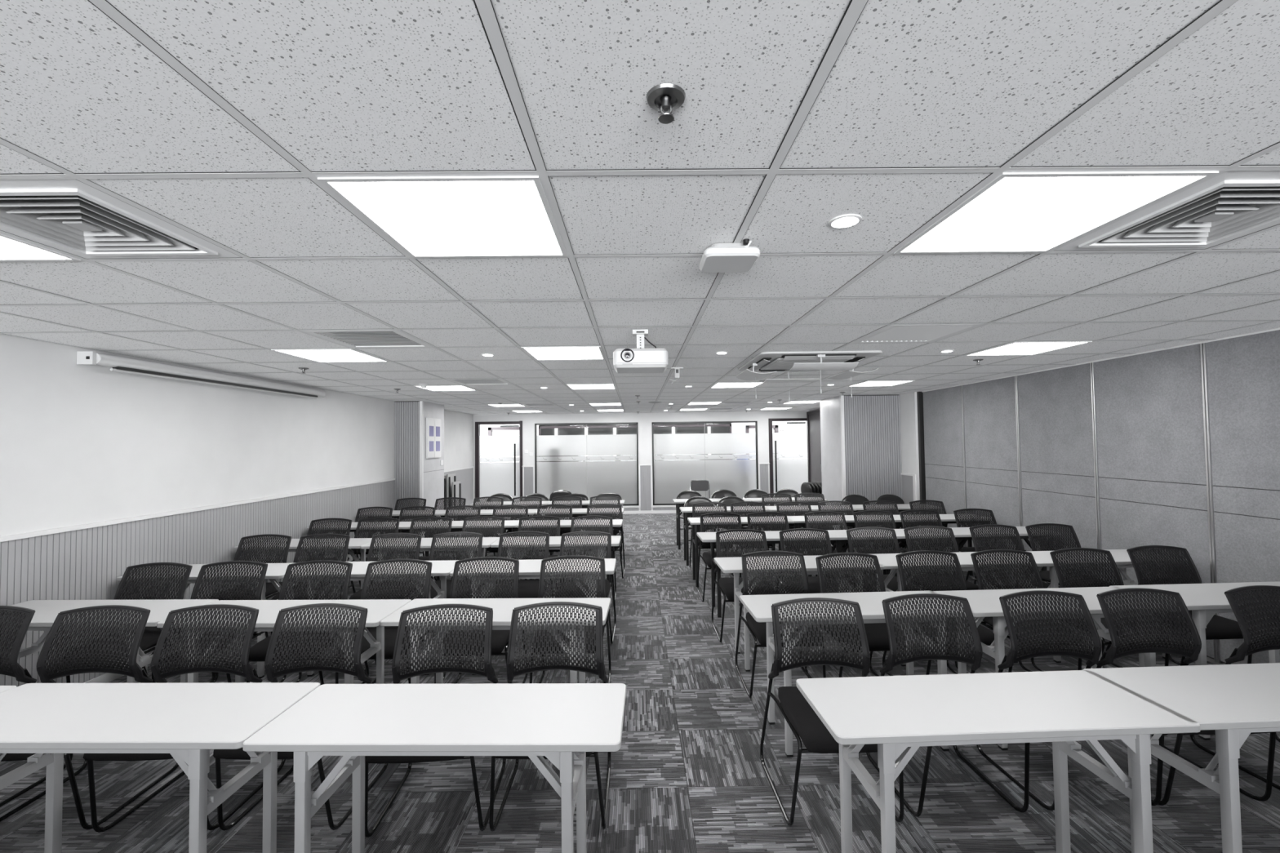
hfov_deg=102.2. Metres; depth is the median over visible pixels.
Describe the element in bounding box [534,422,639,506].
window
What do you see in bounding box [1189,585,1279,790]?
chair
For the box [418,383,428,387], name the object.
smoke detector
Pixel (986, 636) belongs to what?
chair
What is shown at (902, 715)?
folding table
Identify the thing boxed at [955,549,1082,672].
chair
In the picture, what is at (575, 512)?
table
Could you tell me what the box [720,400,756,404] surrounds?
ceiling vent
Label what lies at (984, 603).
folding table
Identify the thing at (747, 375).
wind deflector
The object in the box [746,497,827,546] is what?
table
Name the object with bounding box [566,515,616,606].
chair
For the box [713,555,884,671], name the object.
folding table
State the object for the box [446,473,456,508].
table
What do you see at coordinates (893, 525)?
chair
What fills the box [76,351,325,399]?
projection screen
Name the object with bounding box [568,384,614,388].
diffuser
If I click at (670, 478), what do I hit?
window
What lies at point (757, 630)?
chair
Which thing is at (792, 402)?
diffuser
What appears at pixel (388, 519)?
chair
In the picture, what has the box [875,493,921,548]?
chair
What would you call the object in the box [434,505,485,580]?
chair
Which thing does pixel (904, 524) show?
chair
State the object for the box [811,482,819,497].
chair
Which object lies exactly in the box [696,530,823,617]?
table
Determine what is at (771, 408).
light panel
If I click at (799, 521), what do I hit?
table
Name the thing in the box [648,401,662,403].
ceiling speaker
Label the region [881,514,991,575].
table
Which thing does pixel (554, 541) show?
folding table
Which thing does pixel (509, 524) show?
table
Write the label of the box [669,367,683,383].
bracket
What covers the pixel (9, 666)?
chair
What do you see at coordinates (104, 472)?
wall
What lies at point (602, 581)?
chair
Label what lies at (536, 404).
ceiling vent
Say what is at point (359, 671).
chair
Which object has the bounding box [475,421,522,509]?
door
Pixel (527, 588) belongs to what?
chair
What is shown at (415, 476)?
column
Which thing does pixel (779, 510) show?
chair
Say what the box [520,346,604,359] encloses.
light panel
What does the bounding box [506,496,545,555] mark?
chair
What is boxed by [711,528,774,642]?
chair
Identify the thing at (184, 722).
folding table
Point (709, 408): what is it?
ceiling vent
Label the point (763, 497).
chair
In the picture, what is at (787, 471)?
door
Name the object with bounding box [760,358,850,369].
grille
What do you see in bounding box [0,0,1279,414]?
ceiling
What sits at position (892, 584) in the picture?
chair
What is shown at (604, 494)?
padded chair
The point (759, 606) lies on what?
folding table
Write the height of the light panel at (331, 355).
0.026 m
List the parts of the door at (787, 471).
handle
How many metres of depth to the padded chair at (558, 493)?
9.23 m
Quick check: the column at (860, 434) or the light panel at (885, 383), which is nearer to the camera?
the light panel at (885, 383)
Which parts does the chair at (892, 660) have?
sled leg, backrest, sled leg, seat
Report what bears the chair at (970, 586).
on the floor
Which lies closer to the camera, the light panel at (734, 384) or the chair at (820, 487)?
the light panel at (734, 384)
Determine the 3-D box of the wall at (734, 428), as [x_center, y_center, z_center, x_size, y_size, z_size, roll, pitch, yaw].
[0.131,0.899,14.271,12.500,2.450,0.120,-1,-2,-1]
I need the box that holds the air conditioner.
[737,350,882,372]
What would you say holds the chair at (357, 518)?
on the floor
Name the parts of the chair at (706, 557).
sled leg, backrest, seat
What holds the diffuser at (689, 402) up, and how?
attached to the light panel at (701, 402)
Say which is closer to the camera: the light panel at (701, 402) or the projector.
the projector
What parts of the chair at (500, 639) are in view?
sled leg, seat, backrest, sled leg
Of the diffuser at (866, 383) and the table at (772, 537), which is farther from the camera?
the diffuser at (866, 383)
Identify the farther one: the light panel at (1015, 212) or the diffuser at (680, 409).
the diffuser at (680, 409)
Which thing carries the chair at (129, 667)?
on the floor
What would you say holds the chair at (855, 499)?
on the floor
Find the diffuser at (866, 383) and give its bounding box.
[852,381,907,386]
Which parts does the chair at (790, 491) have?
backrest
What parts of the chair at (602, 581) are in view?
sled leg, seat, backrest, sled leg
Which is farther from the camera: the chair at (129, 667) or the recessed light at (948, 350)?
the recessed light at (948, 350)
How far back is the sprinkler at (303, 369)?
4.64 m
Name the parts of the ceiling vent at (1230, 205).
plate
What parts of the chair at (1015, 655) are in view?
sled leg, backrest, sled leg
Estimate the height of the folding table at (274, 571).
0.750 m
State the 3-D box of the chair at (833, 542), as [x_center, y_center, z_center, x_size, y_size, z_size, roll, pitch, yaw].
[2.543,1.414,6.599,0.498,0.895,0.598,-1,-2,-1]
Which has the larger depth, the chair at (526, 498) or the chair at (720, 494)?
the chair at (720, 494)
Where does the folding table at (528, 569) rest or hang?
on the floor
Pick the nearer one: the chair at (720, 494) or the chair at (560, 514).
the chair at (560, 514)
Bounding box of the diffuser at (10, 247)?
[0,235,66,257]
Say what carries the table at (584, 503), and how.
on the floor
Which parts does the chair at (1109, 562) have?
sled leg, backrest, seat, sled leg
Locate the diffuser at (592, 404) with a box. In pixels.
[590,403,620,405]
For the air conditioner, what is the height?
0.050 m
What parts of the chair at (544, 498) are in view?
backrest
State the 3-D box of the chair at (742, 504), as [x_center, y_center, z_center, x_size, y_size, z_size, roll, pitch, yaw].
[1.409,1.428,6.617,0.498,0.895,0.598,-1,-2,-1]
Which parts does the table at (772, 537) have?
leg, leg, apron rail, leg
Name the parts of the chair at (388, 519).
seat, backrest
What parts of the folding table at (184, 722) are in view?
leg, apron rail, leg, leg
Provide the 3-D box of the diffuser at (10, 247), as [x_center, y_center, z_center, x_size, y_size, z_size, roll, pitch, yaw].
[-2.356,-0.631,1.622,0.544,0.012,0.544,-1,-2,-1]
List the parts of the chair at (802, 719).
sled leg, backrest, seat, sled leg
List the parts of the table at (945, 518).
leg, apron rail, leg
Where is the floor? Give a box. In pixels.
[0,513,1279,852]
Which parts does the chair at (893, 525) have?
backrest, seat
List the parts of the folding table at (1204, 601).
leg, leg, apron rail, leg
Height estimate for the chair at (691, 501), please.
0.842 m
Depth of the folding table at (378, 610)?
3.00 m
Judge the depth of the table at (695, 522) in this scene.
6.07 m
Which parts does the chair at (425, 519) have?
backrest, seat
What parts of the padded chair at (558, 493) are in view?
backrest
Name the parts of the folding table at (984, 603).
leg, leg, apron rail, leg, leg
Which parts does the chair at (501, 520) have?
backrest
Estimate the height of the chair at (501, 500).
0.895 m
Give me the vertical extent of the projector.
0.252 m
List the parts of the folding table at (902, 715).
leg, leg, apron rail, leg, leg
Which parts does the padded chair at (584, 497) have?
backrest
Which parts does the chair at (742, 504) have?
backrest, seat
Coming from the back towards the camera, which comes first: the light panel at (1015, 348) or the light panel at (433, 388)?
the light panel at (433, 388)
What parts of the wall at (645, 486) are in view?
casing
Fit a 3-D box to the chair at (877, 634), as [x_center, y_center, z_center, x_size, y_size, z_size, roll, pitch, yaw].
[1.458,1.331,3.478,0.498,0.895,0.598,-1,-2,-5]
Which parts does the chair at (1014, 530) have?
sled leg, backrest, seat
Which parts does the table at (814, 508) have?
apron rail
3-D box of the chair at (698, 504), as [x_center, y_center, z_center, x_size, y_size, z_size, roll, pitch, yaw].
[0.913,1.434,6.622,0.498,0.895,0.599,-1,-2,-2]
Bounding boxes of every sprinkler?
[298,367,308,373]
[646,83,685,124]
[973,359,983,364]
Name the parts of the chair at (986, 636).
sled leg, backrest, sled leg, seat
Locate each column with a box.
[394,400,444,551]
[819,394,902,548]
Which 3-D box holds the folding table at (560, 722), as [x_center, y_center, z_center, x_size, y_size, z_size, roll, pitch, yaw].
[-0.656,1.379,1.816,1.207,0.750,0.410,-1,-2,1]
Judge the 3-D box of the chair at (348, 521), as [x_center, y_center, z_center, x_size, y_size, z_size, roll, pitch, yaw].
[-3.371,1.451,5.527,0.498,0.895,0.598,-1,-2,-1]
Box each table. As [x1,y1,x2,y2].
[0,682,319,852]
[0,685,16,693]
[3,599,218,683]
[116,563,310,678]
[156,599,411,684]
[233,537,381,593]
[243,683,626,852]
[289,560,463,676]
[306,521,419,582]
[359,510,453,556]
[360,537,499,593]
[380,597,610,684]
[413,520,519,581]
[444,475,446,510]
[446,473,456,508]
[448,509,537,559]
[449,558,616,675]
[452,480,461,520]
[468,501,550,548]
[490,535,621,579]
[516,519,622,582]
[534,507,624,558]
[546,500,624,551]
[672,497,751,549]
[679,506,768,565]
[687,516,794,586]
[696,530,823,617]
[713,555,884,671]
[739,591,974,757]
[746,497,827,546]
[764,505,856,551]
[786,515,891,577]
[795,670,1199,852]
[811,528,944,591]
[847,503,940,552]
[866,551,1031,666]
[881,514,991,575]
[922,526,1058,582]
[929,586,1181,750]
[1004,549,1177,662]
[1082,662,1279,852]
[1109,581,1279,740]
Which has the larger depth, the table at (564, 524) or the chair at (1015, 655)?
the table at (564, 524)
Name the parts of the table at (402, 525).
apron rail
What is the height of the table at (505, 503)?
0.750 m
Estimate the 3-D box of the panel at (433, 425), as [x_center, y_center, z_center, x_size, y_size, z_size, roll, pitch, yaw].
[-3.473,0.197,8.708,0.033,0.670,0.580,-1,-2,-1]
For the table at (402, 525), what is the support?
on the floor
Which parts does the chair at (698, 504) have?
sled leg, backrest, seat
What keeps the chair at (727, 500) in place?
on the floor
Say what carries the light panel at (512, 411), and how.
attached to the ceiling
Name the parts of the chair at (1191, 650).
sled leg, backrest, sled leg, seat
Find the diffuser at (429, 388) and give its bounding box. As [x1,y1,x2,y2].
[417,386,473,390]
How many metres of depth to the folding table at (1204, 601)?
3.02 m
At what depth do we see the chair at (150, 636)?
3.51 m
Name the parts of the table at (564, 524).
apron rail, leg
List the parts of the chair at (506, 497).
backrest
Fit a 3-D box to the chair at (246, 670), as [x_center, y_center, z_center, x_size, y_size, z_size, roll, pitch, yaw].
[-2.123,1.342,2.450,0.498,0.895,0.598,-1,-2,-1]
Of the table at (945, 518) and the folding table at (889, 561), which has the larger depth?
the table at (945, 518)
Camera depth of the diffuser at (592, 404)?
9.50 m
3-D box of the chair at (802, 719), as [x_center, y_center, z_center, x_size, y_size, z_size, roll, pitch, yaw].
[0.884,1.307,2.445,0.498,0.895,0.598,-1,-2,-2]
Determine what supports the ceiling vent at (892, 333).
in the ceiling
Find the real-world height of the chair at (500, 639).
0.895 m
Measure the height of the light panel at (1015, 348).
0.026 m
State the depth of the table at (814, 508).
7.09 m
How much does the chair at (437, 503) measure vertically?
0.895 m
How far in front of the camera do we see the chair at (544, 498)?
8.73 m
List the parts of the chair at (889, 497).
backrest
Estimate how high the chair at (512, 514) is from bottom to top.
0.895 m
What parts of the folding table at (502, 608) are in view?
leg, leg, apron rail, leg, leg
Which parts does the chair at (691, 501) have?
backrest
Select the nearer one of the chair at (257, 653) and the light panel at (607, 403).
the chair at (257, 653)
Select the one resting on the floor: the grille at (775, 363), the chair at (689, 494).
the chair at (689, 494)
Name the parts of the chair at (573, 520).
backrest, sled leg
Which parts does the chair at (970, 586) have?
backrest, seat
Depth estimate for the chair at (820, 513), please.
5.71 m
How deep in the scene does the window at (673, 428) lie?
18.18 m
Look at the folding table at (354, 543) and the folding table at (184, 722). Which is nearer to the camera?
the folding table at (184, 722)
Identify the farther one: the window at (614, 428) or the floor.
the window at (614, 428)
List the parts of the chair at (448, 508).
backrest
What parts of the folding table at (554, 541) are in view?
apron rail, leg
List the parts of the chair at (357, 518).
seat, backrest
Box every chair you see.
[0,604,178,830]
[0,605,72,807]
[66,562,214,683]
[83,604,285,832]
[150,560,286,683]
[213,533,294,637]
[213,603,387,831]
[246,560,368,684]
[271,533,355,635]
[306,518,360,587]
[335,559,445,684]
[340,517,404,596]
[347,506,392,581]
[348,533,422,599]
[364,604,506,837]
[386,497,429,556]
[386,506,440,578]
[408,516,457,598]
[417,532,484,641]
[429,497,468,559]
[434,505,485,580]
[434,556,528,684]
[451,515,506,586]
[467,496,506,554]
[485,505,528,579]
[486,493,512,520]
[488,601,611,831]
[490,531,554,598]
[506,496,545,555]
[512,515,564,590]
[524,493,550,519]
[529,555,610,683]
[533,504,575,579]
[538,490,571,532]
[551,496,584,555]
[556,531,616,644]
[561,493,589,534]
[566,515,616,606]
[585,503,624,578]
[587,495,622,559]
[595,493,622,542]
[675,489,702,529]
[684,496,715,541]
[689,480,713,516]
[689,502,733,576]
[697,512,742,602]
[711,489,737,532]
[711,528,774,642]
[717,496,747,531]
[728,501,773,576]
[735,551,826,697]
[743,488,771,529]
[745,511,789,592]
[760,597,904,826]
[761,493,800,551]
[773,501,822,577]
[774,488,801,515]
[775,528,838,593]
[790,493,835,551]
[800,482,813,515]
[803,511,847,576]
[804,552,905,678]
[807,482,816,515]
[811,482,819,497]
[813,481,822,497]
[813,500,866,573]
[840,493,877,551]
[844,526,918,626]
[847,510,896,578]
[862,500,906,574]
[866,593,1029,817]
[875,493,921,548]
[882,550,994,675]
[898,509,943,573]
[903,500,963,573]
[903,525,977,591]
[945,508,997,584]
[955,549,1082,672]
[965,524,1049,588]
[976,590,1168,810]
[1025,523,1111,587]
[1031,547,1168,671]
[1096,587,1278,805]
[1105,545,1252,667]
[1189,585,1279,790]
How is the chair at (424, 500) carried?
on the floor
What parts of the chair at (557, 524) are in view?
backrest, seat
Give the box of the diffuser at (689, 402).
[688,402,719,404]
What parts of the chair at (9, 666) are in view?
backrest, sled leg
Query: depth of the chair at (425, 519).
5.63 m
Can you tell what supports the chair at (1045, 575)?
on the floor
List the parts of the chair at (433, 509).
backrest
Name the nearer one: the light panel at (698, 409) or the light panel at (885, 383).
the light panel at (885, 383)
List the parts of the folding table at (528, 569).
leg, apron rail, leg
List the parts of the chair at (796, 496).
backrest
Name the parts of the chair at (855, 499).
backrest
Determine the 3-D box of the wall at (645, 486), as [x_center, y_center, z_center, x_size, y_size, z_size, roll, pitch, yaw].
[0.143,0.869,12.331,8.190,2.392,0.140,-1,-2,-1]
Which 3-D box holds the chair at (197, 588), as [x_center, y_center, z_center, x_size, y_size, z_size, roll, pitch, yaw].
[-2.797,1.381,3.447,0.498,0.895,0.598,-1,-2,-2]
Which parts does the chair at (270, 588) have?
seat, backrest, sled leg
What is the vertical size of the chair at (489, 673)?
0.895 m
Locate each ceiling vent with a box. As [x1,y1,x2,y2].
[0,178,240,258]
[301,329,433,348]
[445,378,511,385]
[521,403,556,406]
[707,408,735,409]
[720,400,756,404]
[853,324,983,342]
[1054,170,1279,250]
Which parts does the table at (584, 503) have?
apron rail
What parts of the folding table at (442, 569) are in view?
leg, leg, apron rail, leg, leg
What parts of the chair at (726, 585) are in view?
sled leg, backrest, seat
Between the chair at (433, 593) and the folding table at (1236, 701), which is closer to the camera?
the folding table at (1236, 701)
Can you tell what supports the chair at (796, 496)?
on the floor
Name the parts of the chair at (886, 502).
backrest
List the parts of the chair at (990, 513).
backrest, seat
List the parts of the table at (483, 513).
leg, apron rail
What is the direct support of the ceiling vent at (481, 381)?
in the ceiling
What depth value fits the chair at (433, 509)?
6.64 m
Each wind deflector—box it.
[735,363,776,398]
[760,372,819,401]
[784,354,858,393]
[827,367,879,397]
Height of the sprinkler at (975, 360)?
0.048 m
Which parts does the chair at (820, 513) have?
backrest, seat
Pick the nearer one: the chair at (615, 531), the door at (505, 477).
the chair at (615, 531)
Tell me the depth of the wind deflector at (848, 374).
4.50 m
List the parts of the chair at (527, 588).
seat, backrest, sled leg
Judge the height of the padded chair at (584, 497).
0.842 m
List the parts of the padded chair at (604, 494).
backrest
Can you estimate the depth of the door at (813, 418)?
11.90 m
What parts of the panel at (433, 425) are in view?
door, door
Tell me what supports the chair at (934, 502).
on the floor
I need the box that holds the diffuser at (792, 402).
[786,400,819,403]
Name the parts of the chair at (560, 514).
backrest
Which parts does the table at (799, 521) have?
leg, apron rail, leg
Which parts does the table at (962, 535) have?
leg, apron rail, leg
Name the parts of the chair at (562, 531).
seat, backrest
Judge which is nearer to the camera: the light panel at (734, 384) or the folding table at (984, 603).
the folding table at (984, 603)
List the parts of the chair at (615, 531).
seat, backrest, sled leg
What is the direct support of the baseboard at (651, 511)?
attached to the wall at (645, 486)
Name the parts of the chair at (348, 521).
seat, backrest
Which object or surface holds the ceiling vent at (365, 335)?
in the ceiling
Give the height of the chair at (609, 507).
0.895 m
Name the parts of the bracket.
arm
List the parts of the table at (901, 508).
apron rail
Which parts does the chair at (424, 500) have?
backrest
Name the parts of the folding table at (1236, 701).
leg, leg, apron rail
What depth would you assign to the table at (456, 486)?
9.89 m
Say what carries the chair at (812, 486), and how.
on the floor
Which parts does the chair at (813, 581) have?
backrest, seat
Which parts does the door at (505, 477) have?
handle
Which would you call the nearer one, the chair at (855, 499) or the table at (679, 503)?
the chair at (855, 499)
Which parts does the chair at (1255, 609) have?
sled leg, backrest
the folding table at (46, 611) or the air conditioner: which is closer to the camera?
the folding table at (46, 611)
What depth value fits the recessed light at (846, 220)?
1.65 m
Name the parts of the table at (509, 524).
leg, apron rail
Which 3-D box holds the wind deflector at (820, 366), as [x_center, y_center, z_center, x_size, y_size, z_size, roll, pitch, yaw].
[1.438,-0.420,4.107,0.500,0.311,0.250,-1,-2,-1]
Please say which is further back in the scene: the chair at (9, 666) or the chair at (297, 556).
the chair at (297, 556)
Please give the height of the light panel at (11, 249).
0.026 m
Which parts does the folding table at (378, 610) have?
leg, leg, apron rail, leg, leg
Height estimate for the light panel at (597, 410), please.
0.026 m
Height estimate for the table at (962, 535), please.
0.750 m
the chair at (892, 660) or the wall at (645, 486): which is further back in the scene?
the wall at (645, 486)
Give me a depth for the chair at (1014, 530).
4.69 m
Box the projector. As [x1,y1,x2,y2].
[613,328,668,373]
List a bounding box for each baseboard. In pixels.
[84,555,386,683]
[616,510,683,514]
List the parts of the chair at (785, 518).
backrest, seat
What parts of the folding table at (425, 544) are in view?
apron rail, leg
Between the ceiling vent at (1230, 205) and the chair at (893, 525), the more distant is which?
the chair at (893, 525)
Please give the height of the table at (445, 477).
1.100 m
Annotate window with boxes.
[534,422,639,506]
[613,427,616,434]
[651,421,758,505]
[671,426,675,434]
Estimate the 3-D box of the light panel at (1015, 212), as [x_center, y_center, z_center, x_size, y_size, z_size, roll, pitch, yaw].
[1.244,-0.674,1.655,0.576,0.026,0.576,-1,-2,-1]
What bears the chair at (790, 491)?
on the floor
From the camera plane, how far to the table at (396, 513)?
7.08 m
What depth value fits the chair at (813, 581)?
4.59 m
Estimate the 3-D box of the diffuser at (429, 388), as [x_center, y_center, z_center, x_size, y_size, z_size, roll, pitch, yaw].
[-2.398,-0.484,6.420,0.544,0.012,0.544,-1,-2,-1]
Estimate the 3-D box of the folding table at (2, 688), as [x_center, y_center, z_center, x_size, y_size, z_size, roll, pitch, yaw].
[-3.077,1.409,1.859,1.207,0.750,0.410,-1,-2,1]
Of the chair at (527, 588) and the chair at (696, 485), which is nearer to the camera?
the chair at (527, 588)
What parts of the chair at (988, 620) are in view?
sled leg, backrest, seat, sled leg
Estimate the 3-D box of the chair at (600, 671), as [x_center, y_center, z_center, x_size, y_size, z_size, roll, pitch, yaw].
[-0.403,1.321,2.428,0.498,0.895,0.598,-1,-2,-1]
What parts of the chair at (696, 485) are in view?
backrest, frame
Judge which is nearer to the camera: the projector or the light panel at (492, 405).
the projector
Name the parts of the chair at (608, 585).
seat, backrest, sled leg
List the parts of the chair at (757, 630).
sled leg, backrest, seat, sled leg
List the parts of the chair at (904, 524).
backrest, seat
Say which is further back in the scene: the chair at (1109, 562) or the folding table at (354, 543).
the folding table at (354, 543)
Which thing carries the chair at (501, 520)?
on the floor
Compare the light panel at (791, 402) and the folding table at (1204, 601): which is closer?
the folding table at (1204, 601)
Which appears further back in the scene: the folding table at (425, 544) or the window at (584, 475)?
the window at (584, 475)
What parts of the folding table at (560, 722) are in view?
leg, leg, apron rail, leg, leg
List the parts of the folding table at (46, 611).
apron rail, leg, leg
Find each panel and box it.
[0,233,80,261]
[271,348,389,362]
[317,175,567,257]
[414,385,475,391]
[426,417,440,458]
[486,404,525,406]
[511,410,542,412]
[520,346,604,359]
[565,383,616,389]
[588,402,622,405]
[596,409,624,411]
[679,408,708,410]
[687,401,722,404]
[710,382,763,387]
[760,407,792,409]
[782,400,819,404]
[847,380,915,386]
[893,171,1218,253]
[964,341,1092,355]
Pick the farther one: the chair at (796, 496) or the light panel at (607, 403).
the light panel at (607, 403)
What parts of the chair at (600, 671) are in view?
sled leg, seat, backrest, sled leg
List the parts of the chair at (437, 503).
backrest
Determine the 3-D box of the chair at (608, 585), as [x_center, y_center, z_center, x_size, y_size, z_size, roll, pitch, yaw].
[-0.478,1.385,4.497,0.498,0.895,0.598,-1,-2,1]
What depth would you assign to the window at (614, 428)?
18.17 m
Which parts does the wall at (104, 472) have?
cap rail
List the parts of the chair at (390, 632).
sled leg, seat, backrest, sled leg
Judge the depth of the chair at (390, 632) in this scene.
3.51 m
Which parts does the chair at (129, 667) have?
seat, sled leg, backrest, sled leg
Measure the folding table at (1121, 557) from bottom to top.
0.750 m
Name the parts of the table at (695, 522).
leg, leg, apron rail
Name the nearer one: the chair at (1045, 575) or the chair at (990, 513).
the chair at (1045, 575)
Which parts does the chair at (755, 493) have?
backrest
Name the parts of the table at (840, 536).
leg, apron rail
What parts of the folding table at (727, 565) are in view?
leg, leg, apron rail, leg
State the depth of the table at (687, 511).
7.08 m
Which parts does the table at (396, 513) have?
apron rail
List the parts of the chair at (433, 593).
seat, backrest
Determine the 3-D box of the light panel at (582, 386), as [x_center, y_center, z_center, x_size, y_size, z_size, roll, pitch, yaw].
[-0.598,-0.506,6.436,0.576,0.026,0.576,-1,-2,-1]
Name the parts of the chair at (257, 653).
sled leg, seat, backrest, sled leg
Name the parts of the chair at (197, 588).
sled leg, seat, backrest, sled leg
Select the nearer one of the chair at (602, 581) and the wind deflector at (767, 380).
the chair at (602, 581)
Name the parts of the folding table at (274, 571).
leg, leg, apron rail, leg, leg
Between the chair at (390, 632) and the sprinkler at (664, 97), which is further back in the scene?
the chair at (390, 632)
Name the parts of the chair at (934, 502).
backrest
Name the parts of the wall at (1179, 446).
post, partition panel, partition panel, partition panel, partition panel, partition panel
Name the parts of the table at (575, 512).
apron rail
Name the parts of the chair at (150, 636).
sled leg, seat, backrest, sled leg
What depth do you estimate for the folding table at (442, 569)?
3.92 m
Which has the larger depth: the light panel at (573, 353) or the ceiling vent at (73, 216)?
the light panel at (573, 353)
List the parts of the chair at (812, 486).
backrest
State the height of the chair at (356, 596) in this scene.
0.895 m
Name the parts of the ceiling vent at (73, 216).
plate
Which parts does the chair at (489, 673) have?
sled leg, seat, backrest, sled leg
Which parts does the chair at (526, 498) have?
seat, backrest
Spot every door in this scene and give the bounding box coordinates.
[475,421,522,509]
[768,417,808,506]
[806,409,822,482]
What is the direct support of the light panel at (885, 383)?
attached to the ceiling
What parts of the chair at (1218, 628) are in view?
sled leg, backrest, seat, sled leg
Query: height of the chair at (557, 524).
0.895 m
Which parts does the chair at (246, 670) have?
seat, sled leg, backrest, sled leg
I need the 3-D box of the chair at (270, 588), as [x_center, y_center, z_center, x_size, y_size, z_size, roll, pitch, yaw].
[-3.360,1.420,4.527,0.498,0.895,0.599,-1,-2,-2]
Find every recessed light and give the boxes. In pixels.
[481,353,494,356]
[715,351,728,354]
[828,213,862,228]
[939,349,954,352]
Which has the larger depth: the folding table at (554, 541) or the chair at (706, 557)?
the chair at (706, 557)
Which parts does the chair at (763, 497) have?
backrest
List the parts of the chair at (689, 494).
backrest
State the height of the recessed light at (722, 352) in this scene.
0.008 m
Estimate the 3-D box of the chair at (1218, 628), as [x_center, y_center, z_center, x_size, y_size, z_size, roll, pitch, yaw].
[3.744,1.308,3.601,0.498,0.895,0.598,-1,-2,-2]
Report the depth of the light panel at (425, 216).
1.57 m
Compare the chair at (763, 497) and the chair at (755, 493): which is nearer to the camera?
the chair at (763, 497)
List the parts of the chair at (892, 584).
backrest, seat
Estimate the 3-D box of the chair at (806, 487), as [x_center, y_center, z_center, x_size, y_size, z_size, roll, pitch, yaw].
[3.362,1.546,10.437,0.045,0.834,0.462,0,-2,-10]
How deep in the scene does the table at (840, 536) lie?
5.07 m
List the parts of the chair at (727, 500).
backrest, seat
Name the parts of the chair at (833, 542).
backrest, seat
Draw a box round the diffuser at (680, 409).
[680,408,705,410]
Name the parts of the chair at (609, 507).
backrest, seat, sled leg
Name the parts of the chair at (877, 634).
sled leg, backrest, seat, sled leg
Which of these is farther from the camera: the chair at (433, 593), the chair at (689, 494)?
the chair at (689, 494)
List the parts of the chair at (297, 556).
seat, backrest, sled leg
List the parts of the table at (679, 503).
leg, leg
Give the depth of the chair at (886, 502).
6.68 m
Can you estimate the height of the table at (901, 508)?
0.750 m
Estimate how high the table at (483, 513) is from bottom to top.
0.750 m
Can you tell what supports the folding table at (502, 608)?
on the floor
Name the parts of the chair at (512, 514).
seat, backrest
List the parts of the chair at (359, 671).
seat, sled leg, backrest, sled leg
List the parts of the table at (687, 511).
leg, leg, apron rail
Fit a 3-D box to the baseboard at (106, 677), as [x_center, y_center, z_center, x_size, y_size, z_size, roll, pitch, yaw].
[-3.826,1.739,1.254,0.012,0.070,13.880,-1,-2,-1]
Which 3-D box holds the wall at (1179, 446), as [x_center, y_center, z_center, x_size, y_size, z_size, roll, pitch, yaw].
[4.243,0.544,3.422,0.245,2.402,18.000,-1,-2,-1]
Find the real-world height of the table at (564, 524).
0.750 m
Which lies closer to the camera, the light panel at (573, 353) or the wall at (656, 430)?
the light panel at (573, 353)
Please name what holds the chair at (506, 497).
on the floor
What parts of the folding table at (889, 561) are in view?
leg, apron rail, leg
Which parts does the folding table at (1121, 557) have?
leg, apron rail, leg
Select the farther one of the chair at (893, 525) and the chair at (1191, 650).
the chair at (893, 525)
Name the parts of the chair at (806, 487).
backrest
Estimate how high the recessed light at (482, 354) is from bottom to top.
0.008 m
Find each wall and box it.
[0,334,474,687]
[473,410,808,511]
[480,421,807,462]
[539,422,730,462]
[808,327,1279,664]
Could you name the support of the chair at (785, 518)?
on the floor
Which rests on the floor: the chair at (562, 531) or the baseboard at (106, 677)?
the chair at (562, 531)
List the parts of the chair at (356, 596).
seat, backrest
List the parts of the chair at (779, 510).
backrest, seat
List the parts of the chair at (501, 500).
seat, backrest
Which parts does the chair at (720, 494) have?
backrest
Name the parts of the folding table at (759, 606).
leg, leg, apron rail, leg, leg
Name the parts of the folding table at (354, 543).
leg, apron rail, leg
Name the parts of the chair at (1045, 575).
backrest, seat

